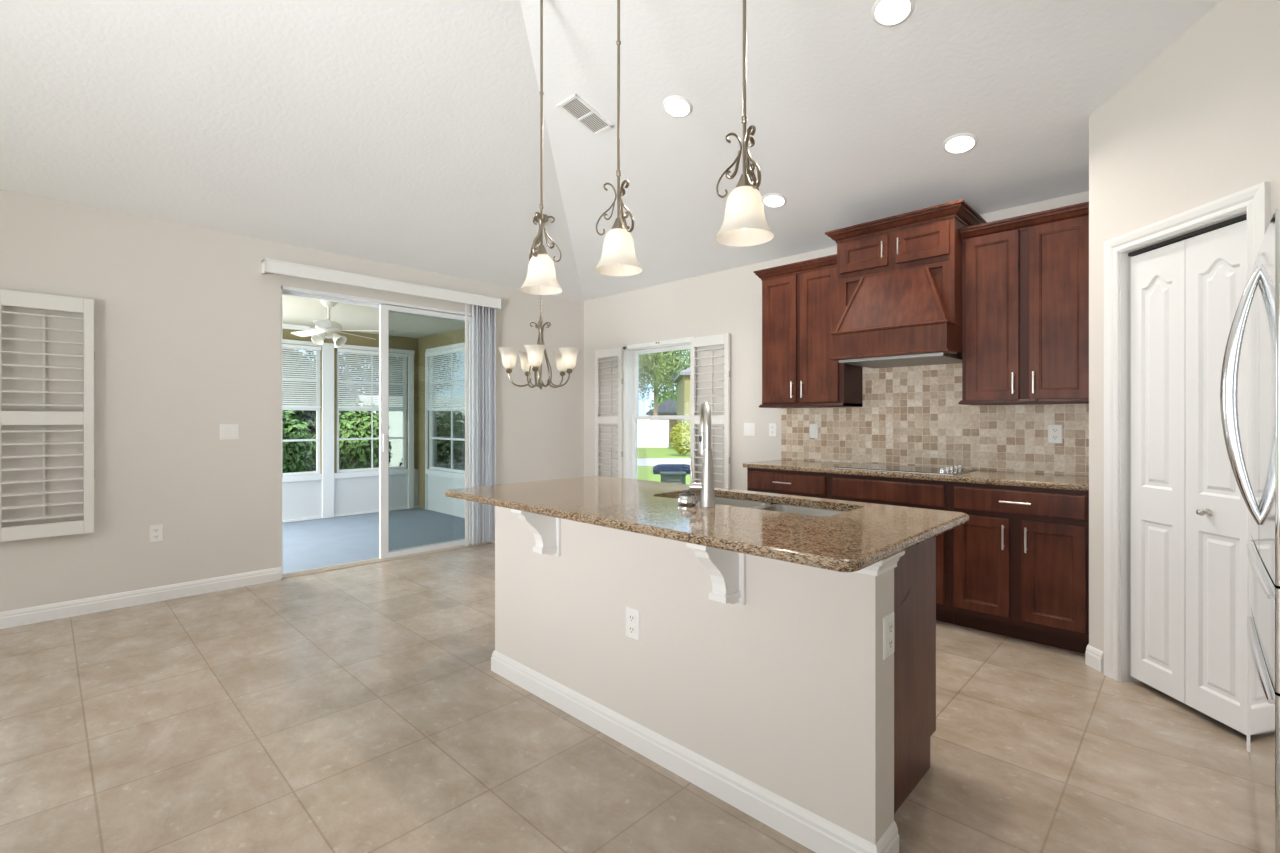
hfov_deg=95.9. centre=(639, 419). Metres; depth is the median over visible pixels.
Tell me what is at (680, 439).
shrub
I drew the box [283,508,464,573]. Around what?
floor
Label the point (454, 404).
mini blind
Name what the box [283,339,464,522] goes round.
window frame
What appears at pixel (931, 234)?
upper cabinet
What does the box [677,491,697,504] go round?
strainer
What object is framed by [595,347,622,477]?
plantation shutter
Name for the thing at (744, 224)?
pendant light
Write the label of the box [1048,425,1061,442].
power outlet
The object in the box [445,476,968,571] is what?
island countertop
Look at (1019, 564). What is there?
base cabinet
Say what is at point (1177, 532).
door
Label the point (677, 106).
recessed light
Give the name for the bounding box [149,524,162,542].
power outlet
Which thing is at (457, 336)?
wall
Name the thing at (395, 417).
vinyl fence
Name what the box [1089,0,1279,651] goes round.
wall
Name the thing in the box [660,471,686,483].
utility box
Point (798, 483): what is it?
drawer
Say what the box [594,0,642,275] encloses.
pendant light
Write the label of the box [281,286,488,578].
door
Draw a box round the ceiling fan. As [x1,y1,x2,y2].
[283,300,394,347]
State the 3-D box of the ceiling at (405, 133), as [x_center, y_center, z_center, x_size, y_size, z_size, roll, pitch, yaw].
[-1.434,-1.933,1.563,6.235,1.068,8.653,0,0,44]
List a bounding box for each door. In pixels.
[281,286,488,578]
[1104,182,1269,751]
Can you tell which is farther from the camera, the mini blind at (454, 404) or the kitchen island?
the mini blind at (454, 404)
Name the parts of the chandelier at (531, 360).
lamp shade, arm, lamp shade, arm, lamp shade, arm, chain, arm, lamp shade, arm, lamp shade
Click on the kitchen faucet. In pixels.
(706, 486)
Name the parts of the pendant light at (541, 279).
scroll arm, scroll arm, lamp shade, rod, scroll arm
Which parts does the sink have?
bowl, bowl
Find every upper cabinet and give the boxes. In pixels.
[754,254,861,407]
[825,199,986,278]
[958,202,1088,404]
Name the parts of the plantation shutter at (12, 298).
tilt rod, tilt rod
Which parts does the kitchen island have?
baseboard, cap moulding, panel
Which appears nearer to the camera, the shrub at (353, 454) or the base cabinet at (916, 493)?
the base cabinet at (916, 493)
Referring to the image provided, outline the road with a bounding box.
[637,458,689,465]
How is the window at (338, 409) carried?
in the wall at (301, 499)
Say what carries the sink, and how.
in the island countertop at (862, 536)
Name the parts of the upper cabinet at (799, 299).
cabinet door, handle, crown moulding, handle, light rail, cabinet door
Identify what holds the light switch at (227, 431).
attached to the wall at (187, 320)
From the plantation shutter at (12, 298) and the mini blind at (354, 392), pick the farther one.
the mini blind at (354, 392)
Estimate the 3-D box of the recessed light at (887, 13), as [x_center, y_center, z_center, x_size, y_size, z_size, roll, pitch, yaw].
[1.138,-1.846,2.600,0.175,0.052,0.180,0,0,-41]
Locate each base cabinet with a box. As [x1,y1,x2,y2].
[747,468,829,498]
[830,473,953,623]
[950,482,1088,653]
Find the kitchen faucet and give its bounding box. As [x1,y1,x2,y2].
[689,402,714,506]
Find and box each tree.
[283,349,354,474]
[310,352,461,395]
[639,349,689,419]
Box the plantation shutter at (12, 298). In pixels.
[0,289,94,541]
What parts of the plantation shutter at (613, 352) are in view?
tilt rod, tilt rod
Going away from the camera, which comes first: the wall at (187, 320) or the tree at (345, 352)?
the wall at (187, 320)
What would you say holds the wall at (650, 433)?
on the lawn
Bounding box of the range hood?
[830,259,961,367]
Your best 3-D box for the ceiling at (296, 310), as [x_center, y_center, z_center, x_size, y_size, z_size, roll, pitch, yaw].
[-3.746,-1.227,5.897,2.814,0.120,4.466,0,0,44]
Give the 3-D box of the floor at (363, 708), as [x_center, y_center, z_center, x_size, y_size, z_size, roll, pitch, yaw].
[-1.382,1.333,1.617,6.535,0.120,8.803,0,0,44]
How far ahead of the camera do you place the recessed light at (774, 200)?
4.18 m
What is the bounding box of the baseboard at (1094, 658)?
[1085,644,1103,671]
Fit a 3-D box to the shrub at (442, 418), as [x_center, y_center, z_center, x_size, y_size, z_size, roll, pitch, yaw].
[-3.937,0.534,11.614,1.210,1.764,1.235,0,0,-4]
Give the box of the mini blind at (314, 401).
[283,344,320,407]
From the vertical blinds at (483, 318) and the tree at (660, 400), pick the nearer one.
the vertical blinds at (483, 318)
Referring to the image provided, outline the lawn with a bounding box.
[637,444,689,484]
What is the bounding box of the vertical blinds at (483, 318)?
[465,304,495,545]
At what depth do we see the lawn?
21.88 m
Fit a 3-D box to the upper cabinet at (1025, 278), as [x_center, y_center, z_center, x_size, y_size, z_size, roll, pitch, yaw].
[2.402,-0.657,3.602,0.734,1.124,0.384,0,0,44]
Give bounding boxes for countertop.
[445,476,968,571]
[743,459,1088,490]
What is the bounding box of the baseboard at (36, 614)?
[0,541,494,628]
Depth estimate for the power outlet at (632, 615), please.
2.23 m
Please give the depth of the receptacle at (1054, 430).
3.64 m
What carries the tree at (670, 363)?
on the lawn
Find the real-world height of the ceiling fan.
0.450 m
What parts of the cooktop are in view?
control knob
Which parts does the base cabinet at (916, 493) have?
drawer, cabinet door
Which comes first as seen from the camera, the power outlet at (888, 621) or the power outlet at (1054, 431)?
the power outlet at (888, 621)
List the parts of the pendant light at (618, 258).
scroll arm, lamp shade, rod, scroll arm, scroll arm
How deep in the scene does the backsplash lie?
4.14 m
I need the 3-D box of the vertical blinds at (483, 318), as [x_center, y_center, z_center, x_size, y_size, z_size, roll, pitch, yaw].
[-2.174,0.013,5.189,0.087,2.460,2.035,0,0,44]
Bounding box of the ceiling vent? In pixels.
[557,94,613,135]
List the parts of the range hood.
frame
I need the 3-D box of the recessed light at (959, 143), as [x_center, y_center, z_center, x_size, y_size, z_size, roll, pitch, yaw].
[1.848,-1.591,3.333,0.175,0.052,0.180,0,0,-41]
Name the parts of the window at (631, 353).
sash, sash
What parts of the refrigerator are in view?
door handle, door handle, fridge door, drawer handle, drawer handle, freezer drawer, freezer drawer, fridge door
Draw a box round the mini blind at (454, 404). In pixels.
[425,347,464,409]
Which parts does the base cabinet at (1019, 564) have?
cabinet door, handle, handle, drawer, handle, cabinet door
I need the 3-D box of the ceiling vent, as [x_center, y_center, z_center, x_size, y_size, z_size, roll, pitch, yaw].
[-0.344,-1.913,3.643,0.184,0.087,0.316,0,0,44]
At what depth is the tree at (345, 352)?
16.58 m
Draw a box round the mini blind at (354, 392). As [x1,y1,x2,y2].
[337,348,407,408]
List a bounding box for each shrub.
[283,410,315,475]
[310,399,391,472]
[435,403,464,471]
[448,417,464,473]
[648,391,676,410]
[670,421,689,455]
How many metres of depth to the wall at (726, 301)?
5.52 m
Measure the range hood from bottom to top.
0.612 m
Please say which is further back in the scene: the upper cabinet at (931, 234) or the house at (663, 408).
the house at (663, 408)
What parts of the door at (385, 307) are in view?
pull handle, sliding panel, fixed panel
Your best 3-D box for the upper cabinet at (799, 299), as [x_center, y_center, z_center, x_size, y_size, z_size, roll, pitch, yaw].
[1.336,-0.657,4.633,0.750,1.124,0.384,0,0,44]
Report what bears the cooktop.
in the countertop at (1025, 479)
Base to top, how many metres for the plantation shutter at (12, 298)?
1.520 m
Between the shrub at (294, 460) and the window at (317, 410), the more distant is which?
the shrub at (294, 460)
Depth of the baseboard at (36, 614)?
3.93 m
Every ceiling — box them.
[0,0,1220,300]
[283,295,464,337]
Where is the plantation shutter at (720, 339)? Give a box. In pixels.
[690,333,729,488]
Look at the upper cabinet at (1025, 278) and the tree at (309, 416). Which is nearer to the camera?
the upper cabinet at (1025, 278)
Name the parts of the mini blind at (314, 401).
head rail, rail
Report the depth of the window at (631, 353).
6.32 m
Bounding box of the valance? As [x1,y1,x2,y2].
[261,258,500,309]
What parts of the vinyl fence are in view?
panel, panel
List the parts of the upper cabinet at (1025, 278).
cabinet door, handle, light rail, crown moulding, handle, cabinet door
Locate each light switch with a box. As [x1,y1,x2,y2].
[220,424,238,439]
[744,423,754,435]
[810,424,817,437]
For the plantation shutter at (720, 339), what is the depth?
5.43 m
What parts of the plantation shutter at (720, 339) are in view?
tilt rod, tilt rod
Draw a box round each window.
[283,350,319,475]
[337,352,405,472]
[429,353,464,473]
[623,337,693,478]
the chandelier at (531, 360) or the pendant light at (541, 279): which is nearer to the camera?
the pendant light at (541, 279)
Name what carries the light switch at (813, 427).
attached to the backsplash
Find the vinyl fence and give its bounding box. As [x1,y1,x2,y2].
[303,396,464,470]
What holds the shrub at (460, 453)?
on the mulch
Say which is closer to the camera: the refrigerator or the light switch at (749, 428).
the refrigerator
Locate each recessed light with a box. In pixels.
[663,95,692,117]
[762,193,786,207]
[871,0,914,26]
[942,133,977,153]
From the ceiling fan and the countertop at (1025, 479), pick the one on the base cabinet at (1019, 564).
the countertop at (1025, 479)
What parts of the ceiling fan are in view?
blade, blade, lamp shade, blade, lamp shade, blade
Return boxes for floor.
[0,543,1261,852]
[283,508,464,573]
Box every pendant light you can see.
[520,0,562,294]
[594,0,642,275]
[715,0,774,246]
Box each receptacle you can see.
[153,528,158,538]
[629,614,634,634]
[888,622,892,649]
[1052,428,1057,439]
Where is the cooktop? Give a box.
[833,463,975,474]
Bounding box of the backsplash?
[781,363,1088,475]
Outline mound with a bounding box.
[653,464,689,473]
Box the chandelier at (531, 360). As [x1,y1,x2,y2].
[498,214,579,389]
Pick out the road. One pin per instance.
(640, 461)
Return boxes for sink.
[674,495,845,515]
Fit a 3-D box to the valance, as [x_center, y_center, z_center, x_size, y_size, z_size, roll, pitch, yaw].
[-2.179,-1.179,5.193,0.114,0.105,2.077,0,0,44]
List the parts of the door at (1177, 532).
knob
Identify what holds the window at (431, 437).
in the wall at (457, 336)
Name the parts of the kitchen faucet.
lever, spout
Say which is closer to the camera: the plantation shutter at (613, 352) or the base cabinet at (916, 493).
the base cabinet at (916, 493)
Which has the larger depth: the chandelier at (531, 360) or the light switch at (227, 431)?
the chandelier at (531, 360)
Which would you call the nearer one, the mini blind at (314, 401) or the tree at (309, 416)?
the mini blind at (314, 401)
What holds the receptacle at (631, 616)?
attached to the power outlet at (632, 615)
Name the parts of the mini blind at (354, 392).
head rail, rail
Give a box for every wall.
[0,189,583,611]
[283,327,417,519]
[418,328,464,517]
[584,191,1088,490]
[637,420,668,446]
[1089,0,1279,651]
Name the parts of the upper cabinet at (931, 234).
cabinet door, handle, crown moulding, cabinet door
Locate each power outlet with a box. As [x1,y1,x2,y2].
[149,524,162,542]
[626,606,639,641]
[769,423,776,436]
[883,612,893,659]
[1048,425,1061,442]
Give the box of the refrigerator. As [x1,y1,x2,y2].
[1220,209,1279,852]
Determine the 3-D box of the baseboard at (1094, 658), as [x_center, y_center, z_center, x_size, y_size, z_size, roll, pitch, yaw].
[2.338,1.222,2.990,0.050,0.102,0.177,0,0,21]
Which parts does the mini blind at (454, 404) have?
head rail, rail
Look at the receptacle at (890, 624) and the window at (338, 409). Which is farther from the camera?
the window at (338, 409)
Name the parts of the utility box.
lid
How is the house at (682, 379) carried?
on the lawn
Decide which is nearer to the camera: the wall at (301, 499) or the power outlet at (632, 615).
the power outlet at (632, 615)
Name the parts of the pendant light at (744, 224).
scroll arm, rod, lamp shade, scroll arm, scroll arm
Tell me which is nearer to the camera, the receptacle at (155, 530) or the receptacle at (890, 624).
the receptacle at (890, 624)
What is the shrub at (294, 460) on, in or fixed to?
on the mulch
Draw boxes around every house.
[646,399,676,443]
[673,368,689,452]
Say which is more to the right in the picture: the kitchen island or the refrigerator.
the refrigerator
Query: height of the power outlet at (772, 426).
0.118 m
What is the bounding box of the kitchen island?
[491,503,935,852]

